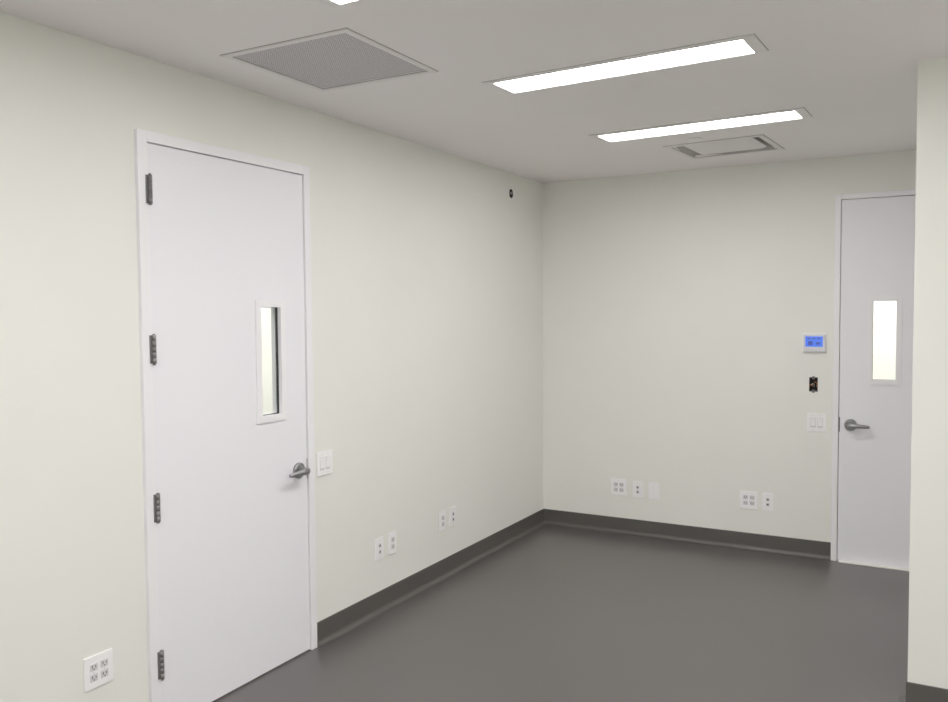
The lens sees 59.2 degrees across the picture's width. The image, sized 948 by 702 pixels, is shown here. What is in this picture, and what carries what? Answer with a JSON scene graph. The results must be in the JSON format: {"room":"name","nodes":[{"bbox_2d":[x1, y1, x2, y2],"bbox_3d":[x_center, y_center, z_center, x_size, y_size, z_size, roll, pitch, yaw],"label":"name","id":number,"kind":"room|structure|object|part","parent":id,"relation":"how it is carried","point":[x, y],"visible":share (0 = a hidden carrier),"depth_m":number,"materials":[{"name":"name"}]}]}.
{"room":"empty office room","nodes":[
{"label":"empty office room","id":0,"kind":"room"},
{"bbox_2d":[261,308,272,413],"bbox_3d":[-1.923,0.157,4.376,1.800,2.740,9.720,1,3,29],"label":"wall","id":1,"kind":"structure","parent":0,"point":[265,312],"depth_m":6.52,"materials":[{"name":"paint"}]},
{"bbox_2d":[0,12,543,701],"bbox_3d":[-1.415,0.202,3.315,0.120,2.740,8.120,1,3,29],"label":"wall","id":2,"kind":"structure","parent":0,"point":[427,277],"depth_m":3.62,"materials":[{"name":"paint"}]},
{"bbox_2d":[83,648,112,691],"bbox_3d":[-1.432,1.217,3.186,0.010,0.126,0.124,1,3,29],"label":"electrical outlet","id":3,"kind":"object","parent":2,"relation":"attached to","point":[98,668],"visible":1,"depth_m":3.18,"materials":[{"name":"white plastic"}]},
{"bbox_2d":[145,173,152,204],"bbox_3d":[-1.297,-0.646,3.335,0.028,0.126,0.032,1,3,29],"label":"hinge","id":4,"kind":"object","parent":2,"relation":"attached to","point":[148,178],"visible":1,"depth_m":3.33,"materials":[{"name":"silver metal"}]},
{"bbox_2d":[149,334,156,364],"bbox_3d":[-1.292,-0.006,3.364,0.028,0.126,0.032,1,3,29],"label":"hinge","id":5,"kind":"object","parent":2,"relation":"attached to","point":[152,338],"visible":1,"depth_m":3.35,"materials":[{"name":"silver metal"}]},
{"bbox_2d":[153,493,160,523],"bbox_3d":[-1.288,0.638,3.394,0.028,0.126,0.032,1,3,29],"label":"hinge","id":6,"kind":"object","parent":2,"relation":"attached to","point":[156,497],"visible":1,"depth_m":3.38,"materials":[{"name":"silver metal"}]},
{"bbox_2d":[157,650,164,680],"bbox_3d":[-1.283,1.287,3.424,0.028,0.126,0.032,1,3,29],"label":"hinge","id":7,"kind":"object","parent":2,"relation":"attached to","point":[160,655],"visible":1,"depth_m":3.41,"materials":[{"name":"silver metal"}]},
{"bbox_2d":[134,128,316,701],"bbox_3d":[-1.129,0.323,3.825,0.148,2.448,1.031,1,3,29],"label":"frame","id":8,"kind":"object","parent":2,"relation":"attached to","point":[142,137],"visible":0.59,"depth_m":3.39,"materials":[{"name":"white metal"}]},
{"bbox_2d":[147,143,309,701],"bbox_3d":[-1.091,0.343,3.807,0.044,2.392,0.933,1,3,29],"label":"leaf","id":9,"kind":"object","parent":2,"relation":"attached to","point":[225,236],"visible":0.84,"depth_m":3.72,"materials":[{"name":"white laminate"}]},
{"bbox_2d":[254,300,310,478],"bbox_3d":[-0.928,0.199,4.030,0.125,0.883,0.322,1,3,29],"label":"window","id":10,"kind":"structure","parent":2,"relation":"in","point":[299,470],"depth_m":4.03,"materials":[{"name":"white metal"}]},
{"bbox_3d":[-0.987,0.048,3.984,0.062,0.576,0.197,1,3,29],"label":"vision frame","id":11,"kind":"part","parent":10,"relation":"part of","materials":[{"name":"white metal"}]},
{"bbox_3d":[-0.863,0.597,4.106,0.072,0.080,0.161,1,3,29],"label":"lever handle","id":12,"kind":"part","parent":10,"relation":"part of","materials":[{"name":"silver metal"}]},
{"bbox_2d":[316,449,332,476],"bbox_3d":[-0.774,0.582,4.341,0.014,0.126,0.124,1,3,29],"label":"light switch","id":13,"kind":"object","parent":2,"relation":"attached to","point":[324,458],"visible":1,"depth_m":4.33,"materials":[{"name":"white plastic"}]},
{"bbox_2d":[375,536,383,560],"bbox_3d":[-0.541,1.132,4.782,0.009,0.126,0.078,1,3,29],"label":"outlet","id":14,"kind":"object","parent":2,"relation":"attached to","point":[379,542],"visible":1,"depth_m":4.78,"materials":[{"name":"white plastic"}]},
{"bbox_2d":[388,531,396,554],"bbox_3d":[-0.477,1.125,4.896,0.010,0.126,0.078,1,3,29],"label":"electrical outlet","id":15,"kind":"object","parent":2,"relation":"attached to","point":[392,545],"visible":1,"depth_m":4.89,"materials":[{"name":"white plastic"}]},
{"bbox_2d":[317,509,544,646],"bbox_3d":[-1.368,1.514,3.286,0.034,0.118,8.000,1,3,29],"label":"baseboard","id":16,"kind":"structure","parent":2,"relation":"attached to","point":[340,623],"depth_m":5.13,"materials":[{"name":"plastic"}]},
{"bbox_2d":[439,510,445,531],"bbox_3d":[-0.202,1.096,5.388,0.010,0.126,0.078,1,3,29],"label":"electrical outlet","id":17,"kind":"object","parent":2,"relation":"attached to","point":[442,515],"visible":1,"depth_m":5.38,"materials":[{"name":"white plastic"}]},
{"bbox_2d":[449,506,455,526],"bbox_3d":[-0.139,1.091,5.502,0.009,0.126,0.078,1,3,29],"label":"outlet","id":18,"kind":"object","parent":2,"relation":"attached to","point":[452,511],"visible":1,"depth_m":5.49,"materials":[{"name":"white plastic"}]},
{"bbox_2d":[508,187,513,199],"bbox_3d":[0.232,-1.165,6.202,0.104,0.100,0.100,1,3,29],"label":"pipe penetration","id":19,"kind":"object","parent":2,"relation":"attached to","point":[510,190],"visible":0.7,"depth_m":6.20,"materials":[{"name":"paint"}]},
{"bbox_2d":[0,0,947,182],"bbox_3d":[0.166,-1.226,3.209,6.540,0.100,9.840,1,3,29],"label":"ceiling","id":20,"kind":"structure","parent":0,"point":[852,65],"depth_m":3.46,"materials":[{"name":"paint"}]},
{"bbox_2d":[220,27,438,91],"bbox_3d":[-0.579,-1.184,3.428,0.630,0.018,0.631,1,3,29],"label":"ceiling vent","id":21,"kind":"object","parent":20,"relation":"in","point":[344,55],"visible":1,"depth_m":3.40,"materials":[{"name":"grey metal"}]},
{"bbox_2d":[317,0,360,7],"bbox_3d":[-0.030,-1.132,2.383,1.186,0.009,0.234,1,3,32],"label":"recessed light","id":22,"kind":"object","parent":20,"relation":"in","point":[332,3],"visible":1,"depth_m":2.74,"materials":[{"name":"grey plastic"}]},
{"bbox_2d":[482,34,768,93],"bbox_3d":[0.599,-1.189,3.510,1.186,0.009,0.234,1,3,32],"label":"recessed light","id":23,"kind":"object","parent":20,"relation":"in","point":[750,43],"visible":1,"depth_m":3.46,"materials":[{"name":"grey plastic"}]},
{"bbox_2d":[589,107,812,141],"bbox_3d":[1.231,-1.246,4.643,1.186,0.009,0.234,1,3,32],"label":"recessed light","id":24,"kind":"object","parent":20,"relation":"in","point":[796,113],"visible":1,"depth_m":4.60,"materials":[{"name":"grey plastic"}]},
{"bbox_2d":[663,134,784,159],"bbox_3d":[1.579,-1.314,5.259,0.610,0.076,0.530,1,3,33],"label":"ceiling vent","id":25,"kind":"object","parent":20,"relation":"in","point":[755,143],"visible":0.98,"depth_m":5.25,"materials":[{"name":"grey metal"}]},
{"bbox_2d":[212,524,908,701],"bbox_3d":[0.187,1.611,3.340,6.540,0.100,9.840,1,3,29],"label":"floor","id":26,"kind":"structure","parent":0,"point":[555,613],"depth_m":4.43,"materials":[{"name":"plastic"}]},
{"bbox_2d":[838,560,908,570],"bbox_3d":[2.914,1.435,5.532,0.915,0.008,0.185,1,3,29],"label":"threshold","id":27,"kind":"object","parent":26,"relation":"on","point":[840,561],"visible":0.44,"depth_m":5.57,"materials":[{"name":"silver metal"}]},
{"bbox_2d":[542,150,915,541],"bbox_3d":[2.157,0.056,5.899,3.600,2.740,0.120,1,3,29],"label":"wall","id":28,"kind":"structure","parent":0,"point":[678,306],"depth_m":6.11,"materials":[{"name":"paint"}]},
{"bbox_2d":[611,478,626,495],"bbox_3d":[1.119,1.051,6.455,0.124,0.126,0.010,1,3,29],"label":"electrical outlet","id":29,"kind":"object","parent":28,"relation":"attached to","point":[618,486],"visible":1,"depth_m":6.45,"materials":[{"name":"white plastic"}]},
{"bbox_2d":[633,481,642,497],"bbox_3d":[1.252,1.059,6.381,0.078,0.126,0.009,1,3,29],"label":"outlet","id":30,"kind":"object","parent":28,"relation":"attached to","point":[637,485],"visible":1,"depth_m":6.38,"materials":[{"name":"white plastic"}]},
{"bbox_2d":[649,482,658,499],"bbox_3d":[1.361,1.061,6.320,0.078,0.126,0.008,1,3,29],"label":"blank wall plate","id":31,"kind":"object","parent":28,"relation":"attached to","point":[653,487],"visible":1,"depth_m":6.32,"materials":[{"name":"white plastic"}]},
{"bbox_2d":[544,509,830,560],"bbox_3d":[2.063,1.366,5.929,3.450,0.118,0.034,1,3,29],"label":"baseboard","id":32,"kind":"structure","parent":28,"relation":"attached to","point":[789,546],"depth_m":6.18,"materials":[{"name":"plastic"}]},
{"bbox_2d":[740,491,757,509],"bbox_3d":[1.968,1.068,5.981,0.124,0.126,0.010,1,3,29],"label":"electrical outlet","id":33,"kind":"object","parent":28,"relation":"attached to","point":[748,499],"visible":1,"depth_m":5.98,"materials":[{"name":"white plastic"}]},
{"bbox_2d":[762,493,773,510],"bbox_3d":[2.082,1.070,5.918,0.078,0.126,0.009,1,3,29],"label":"outlet","id":34,"kind":"object","parent":28,"relation":"attached to","point":[767,498],"visible":1,"depth_m":5.91,"materials":[{"name":"white plastic"}]},
{"bbox_2d":[809,376,817,392],"bbox_3d":[2.345,0.229,5.762,0.054,0.114,0.077,1,3,29],"label":"junction box","id":35,"kind":"object","parent":28,"relation":"attached to","point":[813,381],"visible":1,"depth_m":5.75,"materials":[{"name":"black"}]},
{"bbox_2d":[802,333,826,352],"bbox_3d":[2.328,-0.055,5.715,0.152,0.132,0.025,1,3,29],"label":"thermostat","id":36,"kind":"object","parent":28,"relation":"attached to","point":[812,342],"visible":1,"depth_m":5.70,"materials":[{"name":"white plastic"}]},
{"bbox_2d":[807,413,826,431],"bbox_3d":[2.353,0.492,5.735,0.124,0.126,0.014,1,3,29],"label":"light switch","id":37,"kind":"object","parent":28,"relation":"attached to","point":[816,422],"visible":1,"depth_m":5.74,"materials":[{"name":"white plastic"}]},
{"bbox_2d":[844,296,901,430],"bbox_3d":[2.645,0.089,5.540,0.339,0.904,0.125,1,3,29],"label":"window","id":38,"kind":"structure","parent":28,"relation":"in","point":[850,424],"depth_m":5.53,"materials":[{"name":"white metal"}]},
{"bbox_3d":[2.557,0.500,5.579,0.161,0.080,0.072,1,3,29],"label":"lever handle","id":39,"kind":"part","parent":38,"relation":"part of","materials":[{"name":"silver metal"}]},
{"bbox_3d":[2.717,-0.070,5.527,0.205,0.587,0.062,1,3,29],"label":"vision frame","id":40,"kind":"part","parent":38,"relation":"part of","materials":[{"name":"white metal"}]},
{"bbox_2d":[831,189,915,560],"bbox_3d":[2.907,0.197,5.483,1.003,2.485,0.148,1,3,29],"label":"frame","id":41,"kind":"object","parent":28,"relation":"attached to","point":[838,198],"visible":0.72,"depth_m":5.64,"materials":[{"name":"white metal"}]},
{"bbox_2d":[837,195,915,568],"bbox_3d":[2.889,0.214,5.446,0.925,2.439,0.044,1,3,29],"label":"leaf","id":42,"kind":"object","parent":28,"relation":"attached to","point":[878,234],"visible":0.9,"depth_m":5.55,"materials":[{"name":"white laminate"}]},
{"bbox_2d":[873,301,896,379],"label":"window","id":43,"kind":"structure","parent":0,"point":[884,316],"depth_m":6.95,"materials":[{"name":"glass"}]},
{"bbox_2d":[908,57,947,688],"bbox_3d":[2.668,0.180,3.133,1.810,2.740,0.120,1,3,29],"label":"wall","id":44,"kind":"structure","parent":0,"point":[928,566],"depth_m":3.49,"materials":[{"name":"paint"}]},
{"bbox_2d":[899,671,947,701],"bbox_3d":[2.655,1.488,3.187,1.844,0.118,0.154,1,3,29],"label":"baseboard","id":45,"kind":"structure","parent":44,"relation":"attached to","point":[915,692],"depth_m":3.55,"materials":[{"name":"plastic"}]}
]}

